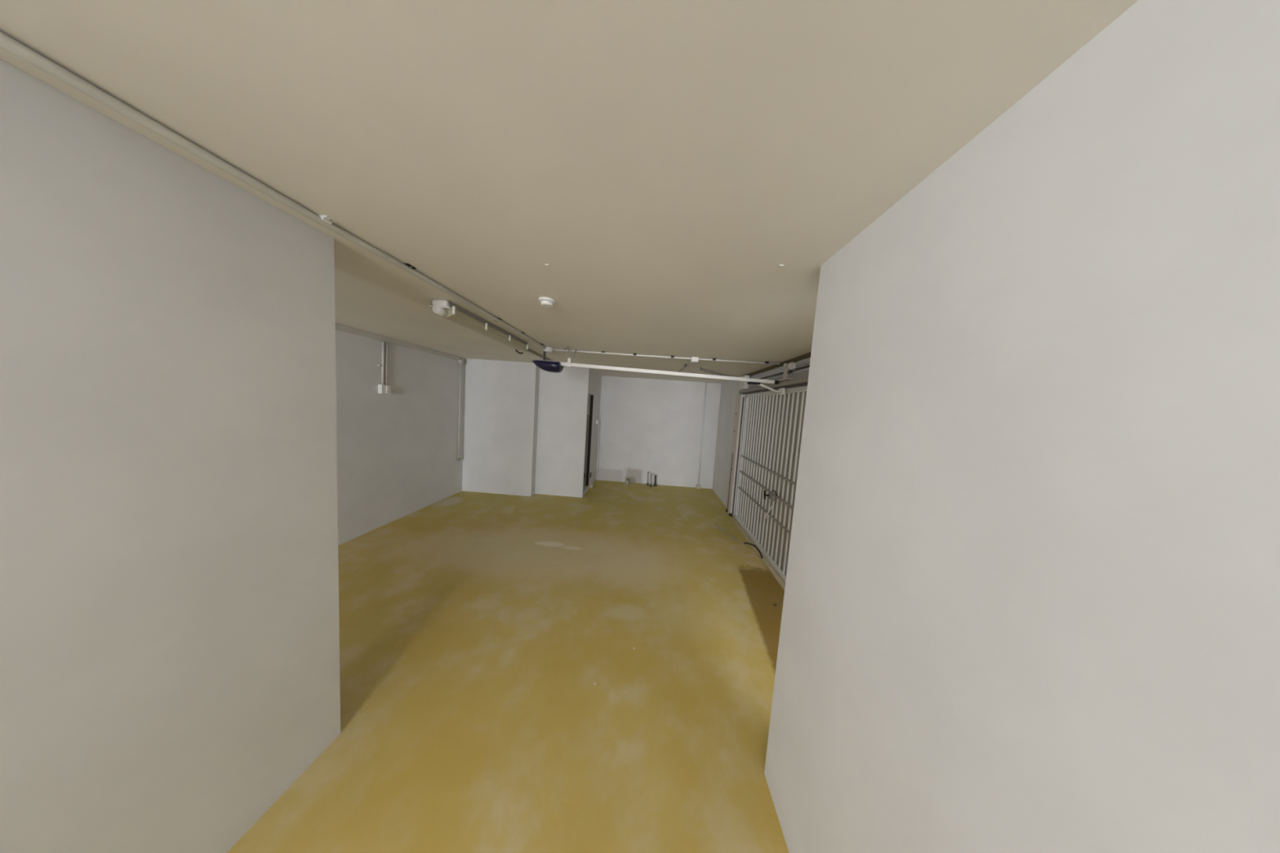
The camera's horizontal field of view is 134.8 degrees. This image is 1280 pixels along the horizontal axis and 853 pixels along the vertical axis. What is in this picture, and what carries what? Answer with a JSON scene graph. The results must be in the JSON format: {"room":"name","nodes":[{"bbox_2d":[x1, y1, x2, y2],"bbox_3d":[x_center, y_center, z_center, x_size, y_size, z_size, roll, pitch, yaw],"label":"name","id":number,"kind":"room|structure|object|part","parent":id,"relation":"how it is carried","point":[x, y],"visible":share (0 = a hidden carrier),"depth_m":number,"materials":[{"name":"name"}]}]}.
{"room":"parking garage","nodes":[
{"label":"parking garage","id":0,"kind":"room"},
{"bbox_2d":[0,58,340,852],"bbox_3d":[-1.627,0.418,0.067,0.370,2.338,2.350,4,4,2],"label":"wall","id":1,"kind":"structure","parent":0,"point":[170,629],"depth_m":0.77,"materials":[{"name":"paint"}]},
{"bbox_2d":[335,328,464,545],"bbox_3d":[-3.319,0.192,1.621,0.200,2.338,6.150,4,4,2],"label":"wall","id":2,"kind":"structure","parent":0,"point":[397,451],"depth_m":3.40,"materials":[{"name":"paint"}]},
{"bbox_2d":[381,342,384,384],"bbox_3d":[-3.080,-0.757,3.196,0.026,0.505,0.034,4,4,2],"label":"conduit","id":3,"kind":"object","parent":2,"relation":"attached to","point":[383,343],"visible":0.97,"depth_m":3.19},
{"bbox_2d":[377,384,391,394],"bbox_3d":[-3.091,-0.451,3.228,0.055,0.110,0.110,4,4,2],"label":"switch box","id":4,"kind":"object","parent":2,"relation":"attached to","point":[382,388],"visible":1,"depth_m":3.21,"materials":[{"name":"white plastic"}]},
{"bbox_2d":[384,342,387,385],"bbox_3d":[-3.079,-0.759,3.235,0.026,0.505,0.034,4,4,2],"label":"conduit","id":5,"kind":"object","parent":2,"relation":"attached to","point":[386,344],"visible":0.91,"depth_m":3.23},
{"bbox_2d":[335,323,459,359],"bbox_3d":[-3.164,-0.859,0.450,0.039,0.053,7.970,4,4,2],"label":"cable trunking","id":6,"kind":"object","parent":2,"relation":"attached to","point":[338,326],"visible":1,"depth_m":3.25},
{"bbox_2d":[457,364,462,457],"bbox_3d":[-3.071,-0.262,4.540,0.027,1.620,0.038,4,4,2],"label":"conduit","id":7,"kind":"object","parent":2,"relation":"attached to","point":[460,365],"visible":1,"depth_m":4.53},
{"bbox_2d":[457,358,463,364],"bbox_3d":[-3.006,-1.097,4.485,0.050,0.090,0.090,4,4,2],"label":"junction box","id":8,"kind":"object","parent":2,"relation":"attached to","point":[460,361],"visible":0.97,"depth_m":4.46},
{"bbox_2d":[226,480,788,852],"bbox_3d":[-0.880,1.538,2.397,5.200,0.120,7.700,4,4,2],"label":"floor","id":9,"kind":"structure","parent":0,"point":[478,630],"depth_m":1.59,"materials":[{"name":"paint"}]},
{"bbox_2d":[653,475,657,486],"bbox_3d":[0.341,1.192,5.867,0.080,0.242,0.080,4,4,2],"label":"pipe stub","id":10,"kind":"object","parent":9,"relation":"on","point":[655,481],"visible":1,"depth_m":5.85,"materials":[{"name":"grey metal"}]},
{"bbox_2d":[715,524,745,544],"bbox_3d":[1.244,1.516,3.747,0.034,0.016,0.592,2,4,-24],"label":"cable","id":11,"kind":"object","parent":9,"relation":"on","point":[715,525],"visible":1,"depth_m":3.70,"materials":[{"name":"grey paint"}]},
{"bbox_2d":[743,542,763,558],"bbox_3d":[1.414,1.516,3.325,0.025,0.087,0.387,3,4,-10],"label":"cable","id":12,"kind":"object","parent":9,"relation":"on","point":[758,550],"visible":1,"depth_m":3.28,"materials":[{"name":"black rubber"}]},
{"bbox_2d":[462,358,601,497],"bbox_3d":[-2.108,0.003,5.423,2.330,2.338,1.550,4,4,2],"label":"wall","id":13,"kind":"structure","parent":0,"point":[525,424],"depth_m":4.71,"materials":[{"name":"paint"}]},
{"bbox_2d":[583,395,590,486],"bbox_3d":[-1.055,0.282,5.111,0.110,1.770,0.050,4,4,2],"label":"door","id":14,"kind":"structure","parent":13,"relation":"in","point":[588,398],"depth_m":5.11,"materials":[{"name":"grey metal"}]},
{"bbox_3d":[-1.007,-0.411,5.051,0.103,0.365,0.010,4,4,2],"label":"panel","id":15,"kind":"part","parent":14,"relation":"part of","materials":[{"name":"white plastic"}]},
{"bbox_2d":[585,395,593,485],"bbox_3d":[-1.054,0.296,5.053,0.157,1.800,0.442,4,4,2],"label":"door frame","id":16,"kind":"structure","parent":13,"relation":"attached to","point":[591,396],"depth_m":5.25,"materials":[{"name":"black metal"}]},
{"bbox_2d":[597,423,599,473],"bbox_3d":[-0.926,0.482,5.864,0.037,1.123,0.133,5,4,12],"label":"cable","id":17,"kind":"object","parent":13,"relation":"hanging from","point":[598,424],"visible":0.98,"depth_m":5.89,"materials":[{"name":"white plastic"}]},
{"bbox_2d":[0,0,1137,383],"bbox_3d":[-0.712,-0.923,2.221,5.200,0.150,7.700,4,4,2],"label":"ceiling","id":18,"kind":"structure","parent":0,"point":[664,160],"depth_m":0.62,"materials":[{"name":"paint"}]},
{"bbox_2d":[0,31,546,348],"bbox_3d":[-1.244,-0.698,-0.130,0.057,0.030,6.541,4,4,2],"label":"conduit","id":19,"kind":"object","parent":18,"relation":"attached to","point":[7,43],"visible":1,"depth_m":0.71,"materials":[{"name":"grey metal"}]},
{"bbox_2d":[317,214,335,224],"bbox_3d":[-1.199,-0.786,1.016,0.048,0.018,0.027,4,4,2],"label":"clip","id":20,"kind":"object","parent":18,"relation":"attached to","point":[326,219],"visible":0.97,"depth_m":1.01,"materials":[{"name":"white plastic"}]},
{"bbox_2d":[403,262,416,269],"bbox_3d":[-1.186,-0.805,1.355,0.062,0.025,0.044,4,4,2],"label":"clip","id":21,"kind":"object","parent":18,"relation":"attached to","point":[407,264],"visible":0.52,"depth_m":1.35,"materials":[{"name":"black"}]},
{"bbox_2d":[428,298,528,351],"bbox_3d":[-1.334,-0.850,2.401,0.164,0.105,1.244,4,4,2],"label":"lamp","id":22,"kind":"object","parent":18,"relation":"attached to","point":[446,308],"visible":1,"depth_m":2.10,"materials":[{"name":"grey paint"}]},
{"bbox_2d":[525,349,564,367],"bbox_3d":[-1.397,-0.997,3.913,0.070,0.035,1.570,4,4,2],"label":"conduit","id":23,"kind":"object","parent":18,"relation":"attached to","point":[526,350],"visible":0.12,"depth_m":3.60,"materials":[{"name":"grey paint"}]},
{"bbox_2d":[538,297,555,307],"bbox_3d":[-0.590,-0.783,1.694,0.104,0.036,0.104,4,4,2],"label":"smoke detector","id":24,"kind":"object","parent":18,"relation":"attached to","point":[547,302],"visible":1,"depth_m":1.66,"materials":[{"name":"white plastic"}]},
{"bbox_2d":[543,346,553,352],"bbox_3d":[-1.096,-0.915,3.189,0.110,0.055,0.110,4,4,2],"label":"junction box","id":25,"kind":"object","parent":18,"relation":"attached to","point":[548,349],"visible":0.83,"depth_m":3.15,"materials":[{"name":"white plastic"}]},
{"bbox_2d":[554,348,780,364],"bbox_3d":[0.317,-0.830,3.185,2.700,0.019,0.038,4,4,1],"label":"conduit","id":26,"kind":"object","parent":18,"relation":"attached to","point":[555,349],"visible":0.88,"depth_m":3.19,"materials":[{"name":"white plastic"}]},
{"bbox_2d":[560,344,782,392],"bbox_3d":[0.355,-0.654,3.042,2.590,0.364,0.229,4,4,2],"label":"rail","id":27,"kind":"object","parent":18,"relation":"hanging from","point":[569,364],"visible":0.94,"depth_m":3.08,"materials":[{"name":"white metal"}]},
{"bbox_2d":[531,351,563,373],"bbox_3d":[-1.097,-0.764,3.150,0.343,0.238,0.214,4,4,2],"label":"garage door opener","id":28,"kind":"object","parent":27,"relation":"attached to","point":[554,366],"visible":0.94,"depth_m":3.06,"materials":[{"name":"blue plastic"}]},
{"bbox_3d":[-1.088,-0.762,3.150,0.310,0.010,0.180,4,4,2],"label":"plate","id":29,"kind":"part","parent":28,"relation":"part of","materials":[{"name":"grey metal"}]},
{"bbox_3d":[1.485,-0.447,3.058,0.281,0.101,0.030,4,4,8],"label":"door arm","id":30,"kind":"part","parent":27,"relation":"part of","materials":[{"name":"white metal"}]},
{"bbox_2d":[689,356,698,363],"bbox_3d":[0.651,-0.798,3.210,0.084,0.055,0.124,4,4,2],"label":"junction box","id":31,"kind":"object","parent":18,"relation":"attached to","point":[694,359],"visible":0.96,"depth_m":3.15,"materials":[{"name":"white plastic"}]},
{"bbox_2d":[697,367,737,377],"bbox_3d":[1.235,-0.829,4.197,1.029,0.044,0.134,1,5,-35],"label":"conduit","id":32,"kind":"object","parent":18,"relation":"attached to","point":[699,368],"visible":0.71,"depth_m":4.14,"materials":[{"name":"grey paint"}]},
{"bbox_2d":[742,351,811,376],"bbox_3d":[1.670,-0.733,3.145,0.045,0.033,2.600,4,4,2],"label":"seal","id":33,"kind":"object","parent":18,"relation":"attached to","point":[806,355],"visible":0.22,"depth_m":3.10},
{"bbox_2d":[595,375,721,488],"bbox_3d":[0.485,0.138,6.009,2.820,2.338,0.200,4,4,2],"label":"wall","id":34,"kind":"structure","parent":0,"point":[653,426],"depth_m":5.91,"materials":[{"name":"paint"}]},
{"bbox_2d":[697,382,706,484],"bbox_3d":[1.370,0.178,5.862,0.050,2.278,0.032,4,4,2],"label":"conduit","id":35,"kind":"object","parent":34,"relation":"attached to","point":[705,382],"visible":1,"depth_m":5.84,"materials":[{"name":"paint"}]},
{"bbox_2d":[711,357,810,506],"bbox_3d":[1.687,0.461,2.625,0.250,2.338,6.500,4,4,2],"label":"wall","id":36,"kind":"structure","parent":0,"point":[730,389],"depth_m":5.15,"materials":[{"name":"paint"}]},
{"bbox_2d":[731,517,785,590],"bbox_3d":[1.472,1.574,3.196,0.060,0.012,2.330,4,4,2],"label":"door sill","id":37,"kind":"structure","parent":36,"relation":"attached to","point":[765,561],"depth_m":3.15,"materials":[{"name":"concrete"}]},
{"bbox_2d":[725,369,808,516],"bbox_3d":[1.568,0.417,3.323,0.100,2.310,2.750,4,4,2],"label":"door frame","id":38,"kind":"structure","parent":36,"relation":"attached to","point":[801,378],"depth_m":4.35,"materials":[{"name":"metal"}]},
{"bbox_3d":[1.612,0.480,4.449,0.080,2.030,0.130,4,4,2],"label":"post","id":39,"kind":"part","parent":38,"relation":"part of","materials":[{"name":"metal"}]},
{"bbox_3d":[1.663,-0.698,4.251,0.070,0.210,0.220,4,4,2],"label":"head plate","id":40,"kind":"part","parent":38,"relation":"part of","materials":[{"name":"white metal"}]},
{"bbox_2d":[751,368,783,378],"bbox_3d":[1.688,-0.703,3.518,0.012,0.014,1.200,4,4,2],"label":"conduit","id":41,"kind":"object","parent":36,"relation":"attached to","point":[782,368],"visible":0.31,"depth_m":3.50,"materials":[{"name":"white metal"}]},
{"bbox_2d":[733,386,807,582],"bbox_3d":[1.559,0.564,3.158,0.118,2.040,2.400,4,4,2],"label":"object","id":42,"kind":"structure","parent":36,"relation":"in","point":[773,422],"depth_m":3.26,"materials":[{"name":"white metal"}]},
{"bbox_3d":[1.530,1.557,3.228,0.026,0.050,2.400,4,4,2],"label":"rail","id":43,"kind":"part","parent":42,"relation":"part of","materials":[{"name":"white metal"}]},
{"bbox_3d":[1.554,1.031,3.211,0.016,0.227,0.153,4,4,2],"label":"locking rod","id":44,"kind":"part","parent":42,"relation":"part of","materials":[{"name":"white metal"}]},
{"bbox_3d":[1.561,0.831,3.151,0.036,0.070,0.110,4,4,2],"label":"lock plate","id":45,"kind":"part","parent":42,"relation":"part of","materials":[{"name":"grey paint"}]},
{"bbox_3d":[1.663,-0.404,3.088,0.026,0.050,2.400,4,4,2],"label":"rail","id":46,"kind":"part","parent":42,"relation":"part of","materials":[{"name":"white metal"}]},
{"bbox_2d":[759,364,809,379],"bbox_3d":[1.669,-0.617,2.987,0.020,0.020,2.230,4,4,2],"label":"bar","id":47,"kind":"object","parent":36,"relation":"attached to","point":[807,366],"visible":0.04,"depth_m":3.10,"materials":[{"name":"grey metal"}]},
{"bbox_2d":[777,363,793,381],"bbox_3d":[1.616,-0.608,2.945,0.078,0.200,0.220,4,4,2],"label":"wall bracket","id":48,"kind":"object","parent":36,"relation":"attached to","point":[786,369],"visible":0.86,"depth_m":2.98,"materials":[{"name":"metal"}]},
{"bbox_2d":[786,361,798,373],"bbox_3d":[1.640,-0.634,2.872,0.073,0.120,0.086,4,4,2],"label":"junction box","id":49,"kind":"object","parent":36,"relation":"attached to","point":[792,365],"visible":0.95,"depth_m":2.84,"materials":[{"name":"white plastic"}]},
{"bbox_2d":[795,361,809,366],"bbox_3d":[1.638,-0.610,2.367,0.016,0.015,0.930,4,4,2],"label":"conduit","id":50,"kind":"object","parent":36,"relation":"attached to","point":[806,362],"visible":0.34,"depth_m":2.69,"materials":[{"name":"white plastic"}]},
{"bbox_2d":[764,0,1279,852],"bbox_3d":[1.160,0.628,-0.212,1.085,2.338,2.780,4,4,2],"label":"wall","id":51,"kind":"structure","parent":0,"point":[1031,604],"depth_m":0.43,"materials":[{"name":"paint"}]}
]}

